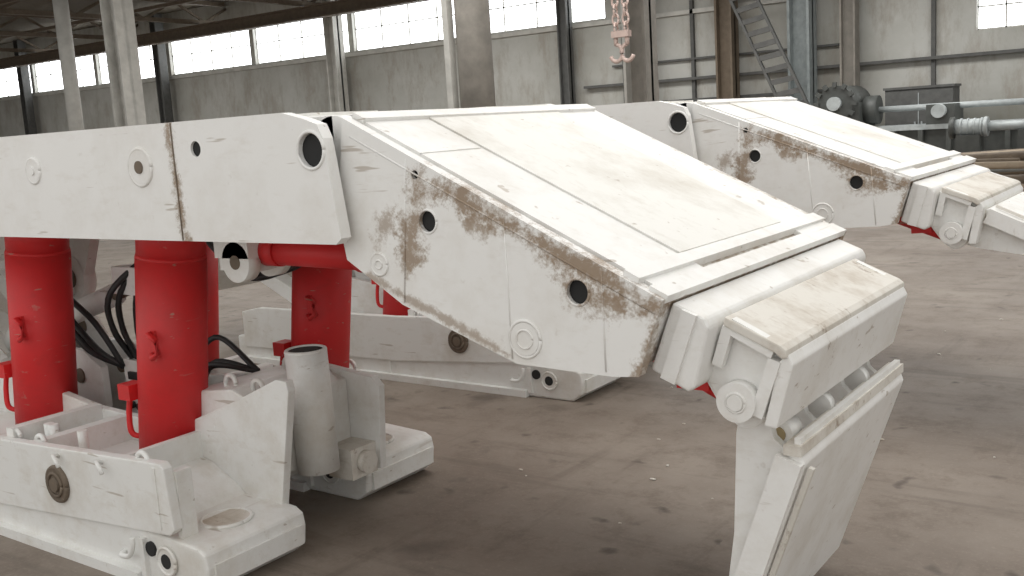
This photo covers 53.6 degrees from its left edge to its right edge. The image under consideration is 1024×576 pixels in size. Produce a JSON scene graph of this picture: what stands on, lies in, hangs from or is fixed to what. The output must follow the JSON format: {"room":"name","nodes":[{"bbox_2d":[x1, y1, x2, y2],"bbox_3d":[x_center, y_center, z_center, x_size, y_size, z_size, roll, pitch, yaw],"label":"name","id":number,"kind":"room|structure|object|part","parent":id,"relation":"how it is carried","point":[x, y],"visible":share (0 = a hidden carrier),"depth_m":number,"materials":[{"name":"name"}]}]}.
{"room":"factory hall","nodes":[
{"label":"factory hall","id":0,"kind":"room"},
{"bbox_2d":[0,0,228,44],"bbox_3d":[-14.489,-9.587,28.900,86.000,0.200,24.400,3,11,36],"label":"ceiling","id":1,"kind":"structure","parent":0,"point":[20,24],"depth_m":41.91,"materials":[{"name":"grey metal"}]},
{"bbox_2d":[0,0,318,52],"bbox_3d":[-14.329,-8.920,29.171,84.000,1.180,23.842,3,11,36],"label":"roof truss","id":2,"kind":"object","parent":1,"relation":"attached to","point":[82,17],"visible":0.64,"depth_m":39.08,"materials":[{"name":"grey metal"}]},
{"bbox_2d":[609,0,634,63],"bbox_3d":[0.750,-3.782,7.707,0.300,4.062,0.400,3,11,36],"label":"hook","id":3,"kind":"object","parent":2,"relation":"hanging from","point":[626,33],"visible":1,"depth_m":7.98,"materials":[{"name":"paint"}]},
{"bbox_2d":[0,224,1023,575],"bbox_3d":[-16.459,-1.409,26.746,86.000,0.200,36.000,3,11,36],"label":"floor","id":4,"kind":"structure","parent":0,"point":[934,499],"depth_m":4.89,"materials":[{"name":"concrete"}]},
{"bbox_2d":[12,40,36,134],"bbox_3d":[-23.924,-8.507,50.164,0.560,7.350,0.560,3,11,36],"label":"steel column","id":5,"kind":"structure","parent":4,"relation":"on","point":[23,76],"depth_m":49.92,"materials":[{"name":"grey metal"}]},
{"bbox_2d":[52,0,83,130],"bbox_3d":[-10.536,-4.511,24.304,0.560,5.950,0.560,3,11,36],"label":"steel column","id":6,"kind":"structure","parent":4,"relation":"on","point":[60,7],"depth_m":24.05,"materials":[{"name":"grey metal"}]},
{"bbox_2d":[99,0,146,126],"bbox_3d":[-8.750,-4.418,23.022,0.700,5.950,0.700,3,11,36],"label":"steel column","id":7,"kind":"structure","parent":4,"relation":"on","point":[117,16],"depth_m":22.81,"materials":[{"name":"grey metal"}]},
{"bbox_2d":[148,14,173,122],"bbox_3d":[-14.995,-8.045,43.756,0.560,7.350,0.560,3,11,36],"label":"steel column","id":8,"kind":"structure","parent":4,"relation":"on","point":[158,51],"depth_m":43.52,"materials":[{"name":"grey metal"}]},
{"bbox_2d":[321,0,349,111],"bbox_3d":[-6.473,-7.604,37.639,0.700,7.350,0.700,3,11,36],"label":"steel column","id":9,"kind":"structure","parent":4,"relation":"on","point":[332,26],"depth_m":37.43,"materials":[{"name":"grey metal"}]},
{"bbox_2d":[0,104,906,575],"bbox_3d":[-1.559,0.127,4.935,6.434,1.790,1.766,3,11,36],"label":"support","id":10,"kind":"object","parent":4,"relation":"on","point":[568,237],"visible":1,"depth_m":3.63,"materials":[{"name":"white paint"}]},
{"bbox_3d":[-2.474,0.802,4.722,2.949,0.400,0.045,3,11,36],"label":"pontoon plate","id":11,"kind":"part","parent":10,"relation":"part of","materials":[{"name":"white paint"}]},
{"bbox_3d":[-2.096,0.603,5.011,3.010,0.595,0.040,3,11,36],"label":"pontoon plate","id":12,"kind":"part","parent":10,"relation":"part of","materials":[{"name":"white paint"}]},
{"bbox_3d":[-2.008,0.625,5.651,2.949,0.400,0.045,3,11,36],"label":"pontoon plate","id":13,"kind":"part","parent":10,"relation":"part of","materials":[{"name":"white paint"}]},
{"bbox_3d":[-2.113,-0.435,4.350,3.865,0.430,0.045,3,11,36],"label":"canopy plate","id":14,"kind":"part","parent":10,"relation":"part of","materials":[{"name":"white paint"}]},
{"bbox_3d":[-1.853,0.548,5.526,3.140,0.510,0.040,3,11,36],"label":"pontoon plate","id":15,"kind":"part","parent":10,"relation":"part of","materials":[{"name":"white paint"}]},
{"bbox_3d":[-0.871,0.530,4.418,0.200,0.548,0.186,3,11,36],"label":"guide post","id":16,"kind":"part","parent":10,"relation":"part of","materials":[{"name":"white metal"}]},
{"bbox_3d":[0.970,0.041,3.133,0.176,0.103,1.130,3,11,36],"label":"extension plate","id":17,"kind":"part","parent":10,"relation":"part of","materials":[{"name":"white metal"}]},
{"bbox_3d":[0.987,0.710,3.271,0.277,0.696,0.990,3,11,36],"label":"guard plate","id":18,"kind":"part","parent":10,"relation":"part of","materials":[{"name":"paint"}]},
{"bbox_3d":[1.026,0.184,3.121,0.083,0.207,1.110,3,11,36],"label":"extension plate","id":19,"kind":"part","parent":10,"relation":"part of","materials":[{"name":"paint"}]},
{"bbox_2d":[441,0,495,108],"bbox_3d":[-0.633,-3.998,17.197,0.960,5.950,0.960,3,11,36],"label":"steel column","id":20,"kind":"structure","parent":4,"relation":"on","point":[472,17],"depth_m":17.01,"materials":[{"name":"grey metal"}]},
{"bbox_2d":[0,0,430,69],"bbox_3d":[-20.579,-9.400,38.453,63.000,0.460,12.860,3,11,36],"label":"girder","id":21,"kind":"object","parent":20,"relation":"on","point":[338,7],"visible":1,"depth_m":38.87,"materials":[{"name":"brown metal"}]},
{"bbox_2d":[555,0,575,104],"bbox_3d":[1.703,-7.200,31.893,0.490,7.350,0.490,3,11,36],"label":"steel column","id":22,"kind":"structure","parent":4,"relation":"on","point":[563,7],"depth_m":31.80,"materials":[{"name":"grey metal"}]},
{"bbox_2d":[218,97,1023,400],"bbox_3d":[0.290,-0.339,7.130,7.120,1.790,1.767,3,11,36],"label":"support","id":23,"kind":"object","parent":4,"relation":"on","point":[847,172],"visible":0.27,"depth_m":5.67,"materials":[{"name":"white paint"}]},
{"bbox_3d":[-0.525,0.122,7.405,3.010,0.595,0.040,3,11,36],"label":"pontoon plate","id":24,"kind":"part","parent":23,"relation":"part of","materials":[{"name":"white paint"}]},
{"bbox_3d":[-0.903,0.321,7.116,2.949,0.400,0.045,3,11,36],"label":"pontoon plate","id":25,"kind":"part","parent":23,"relation":"part of","materials":[{"name":"white paint"}]},
{"bbox_3d":[-0.542,-0.915,6.744,3.865,0.430,0.045,3,11,36],"label":"canopy plate","id":26,"kind":"part","parent":23,"relation":"part of","materials":[{"name":"white paint"}]},
{"bbox_3d":[2.559,-0.549,5.491,0.181,0.090,1.130,3,11,36],"label":"extension plate","id":27,"kind":"part","parent":23,"relation":"part of","materials":[{"name":"white metal"}]},
{"bbox_3d":[2.625,-0.411,5.472,0.069,0.210,1.110,3,11,36],"label":"extension plate","id":28,"kind":"part","parent":23,"relation":"part of","materials":[{"name":"paint"}]},
{"bbox_3d":[2.932,-0.299,5.284,0.696,0.277,0.990,9,15,34],"label":"guard plate","id":29,"kind":"part","parent":23,"relation":"part of","materials":[{"name":"paint"}]},
{"bbox_2d":[620,0,658,102],"bbox_3d":[2.458,-5.301,19.694,0.700,7.350,0.700,3,11,36],"label":"steel column","id":30,"kind":"structure","parent":4,"relation":"on","point":[641,82],"depth_m":19.73,"materials":[{"name":"grey metal"}]},
{"bbox_2d":[714,0,739,98],"bbox_3d":[6.051,-6.936,28.530,0.700,7.350,0.700,3,11,36],"label":"steel column","id":31,"kind":"structure","parent":4,"relation":"on","point":[725,19],"depth_m":28.50,"materials":[{"name":"brown metal"}]},
{"bbox_2d":[519,319,1002,523],"bbox_3d":[3.054,0.642,5.556,4.346,0.012,6.766,3,11,36],"label":"debris","id":32,"kind":"object","parent":4,"relation":"on","point":[667,465],"visible":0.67,"depth_m":5.06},
{"bbox_2d":[729,0,809,104],"bbox_3d":[6.765,-6.216,27.029,3.432,6.315,0.300,3,11,36],"label":"ladder","id":33,"kind":"object","parent":4,"relation":"on","point":[775,40],"visible":0.54,"depth_m":26.92,"materials":[{"name":"metal"}]},
{"bbox_2d":[786,0,817,105],"bbox_3d":[7.804,-6.845,27.271,0.840,7.350,0.840,3,11,36],"label":"steel column","id":34,"kind":"structure","parent":4,"relation":"on","point":[801,14],"depth_m":27.24,"materials":[{"name":"grey metal"}]},
{"bbox_2d":[839,0,859,85],"bbox_3d":[8.869,-6.809,26.629,0.560,7.350,0.560,3,11,36],"label":"steel column","id":35,"kind":"structure","parent":4,"relation":"on","point":[849,41],"depth_m":26.62,"materials":[{"name":"grey metal"}]},
{"bbox_2d":[813,82,1023,150],"bbox_3d":[10.462,-3.699,22.721,7.000,2.250,1.600,3,11,36],"label":"machine","id":36,"kind":"object","parent":4,"relation":"on","point":[853,102],"visible":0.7,"depth_m":23.13,"materials":[{"name":"grey metal"}]},
{"bbox_2d":[883,83,960,125],"bbox_3d":[11.820,-3.919,24.169,5.580,2.060,0.740,3,11,36],"label":"tall cabinet","id":37,"kind":"object","parent":4,"relation":"on","point":[941,93],"visible":0.35,"depth_m":24.99,"materials":[{"name":"metal"}]},
{"bbox_2d":[948,116,1023,152],"bbox_3d":[9.862,-2.847,20.574,1.800,1.320,0.800,3,11,36],"label":"pipe","id":38,"kind":"object","parent":4,"relation":"on","point":[968,134],"visible":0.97,"depth_m":20.62,"materials":[{"name":"grey metal"}]},
{"bbox_2d":[961,148,1023,191],"bbox_3d":[8.270,-2.050,17.945,4.634,0.774,4.413,3,11,36],"label":"pile","id":39,"kind":"object","parent":4,"relation":"on","point":[1009,163],"visible":0.13,"depth_m":16.74,"materials":[{"name":"brown wood"}]},
{"bbox_2d":[0,0,1023,136],"bbox_3d":[-7.285,-7.806,39.067,86.000,7.400,0.400,3,11,36],"label":"wall","id":40,"kind":"structure","parent":0,"point":[525,67],"depth_m":32.04,"materials":[{"name":"paint"}]},
{"bbox_2d":[0,65,32,97],"bbox_3d":[-25.982,-10.637,52.078,5.290,1.600,0.080,3,11,36],"label":"window","id":41,"kind":"structure","parent":40,"relation":"in","point":[9,86],"depth_m":51.97,"materials":[{"name":"white glass"}]},
{"bbox_2d":[34,55,95,92],"bbox_3d":[-21.517,-10.405,48.874,5.290,1.600,0.080,3,11,36],"label":"window","id":42,"kind":"structure","parent":40,"relation":"in","point":[48,75],"depth_m":49.36,"materials":[{"name":"white glass"}]},
{"bbox_2d":[98,46,154,83],"bbox_3d":[-17.053,-10.174,45.670,5.290,1.600,0.080,3,11,36],"label":"window","id":43,"kind":"structure","parent":40,"relation":"in","point":[145,53],"depth_m":45.32,"materials":[{"name":"white glass"}]},
{"bbox_2d":[171,30,251,74],"bbox_3d":[-12.589,-9.943,42.466,5.290,1.600,0.080,3,11,36],"label":"window","id":44,"kind":"structure","parent":40,"relation":"in","point":[228,50],"depth_m":42.49,"materials":[{"name":"white glass"}]},
{"bbox_2d":[255,14,348,63],"bbox_3d":[-8.124,-9.712,39.262,5.290,1.600,0.080,3,11,36],"label":"window","id":45,"kind":"structure","parent":40,"relation":"in","point":[303,39],"depth_m":39.60,"materials":[{"name":"white glass"}]},
{"bbox_2d":[0,0,785,100],"bbox_3d":[-7.497,-8.729,38.706,86.000,0.120,0.120,3,11,36],"label":"wall ledge","id":46,"kind":"object","parent":40,"relation":"attached to","point":[705,9],"visible":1,"depth_m":36.02,"materials":[{"name":"grey concrete"}]},
{"bbox_2d":[354,0,455,50],"bbox_3d":[-3.660,-9.481,36.058,5.290,1.600,0.080,3,11,36],"label":"window","id":47,"kind":"structure","parent":40,"relation":"in","point":[420,22],"depth_m":36.35,"materials":[{"name":"white glass"}]},
{"bbox_2d":[489,0,604,33],"bbox_3d":[0.804,-9.250,32.854,5.290,1.600,0.080,3,11,36],"label":"window","id":48,"kind":"structure","parent":40,"relation":"in","point":[505,15],"depth_m":33.03,"materials":[{"name":"white glass"}]},
{"bbox_2d":[612,0,935,102],"bbox_3d":[5.581,-6.153,29.691,12.950,4.500,0.150,3,11,36],"label":"conduit","id":49,"kind":"object","parent":40,"relation":"attached to","point":[693,58],"visible":0.26,"depth_m":29.45,"materials":[{"name":"metal"}]},
{"bbox_2d":[584,48,1023,88],"bbox_3d":[14.877,-5.662,22.896,31.000,0.080,0.150,3,11,36],"label":"trim","id":50,"kind":"structure","parent":40,"relation":"attached to","point":[1021,49],"depth_m":26.64,"materials":[{"name":"metal"}]},
{"bbox_2d":[978,0,1023,29],"bbox_3d":[12.739,-6.987,24.627,2.640,1.150,0.080,3,11,36],"label":"window","id":51,"kind":"structure","parent":40,"relation":"in","point":[992,14],"depth_m":25.14,"materials":[{"name":"white glass"}]}
]}

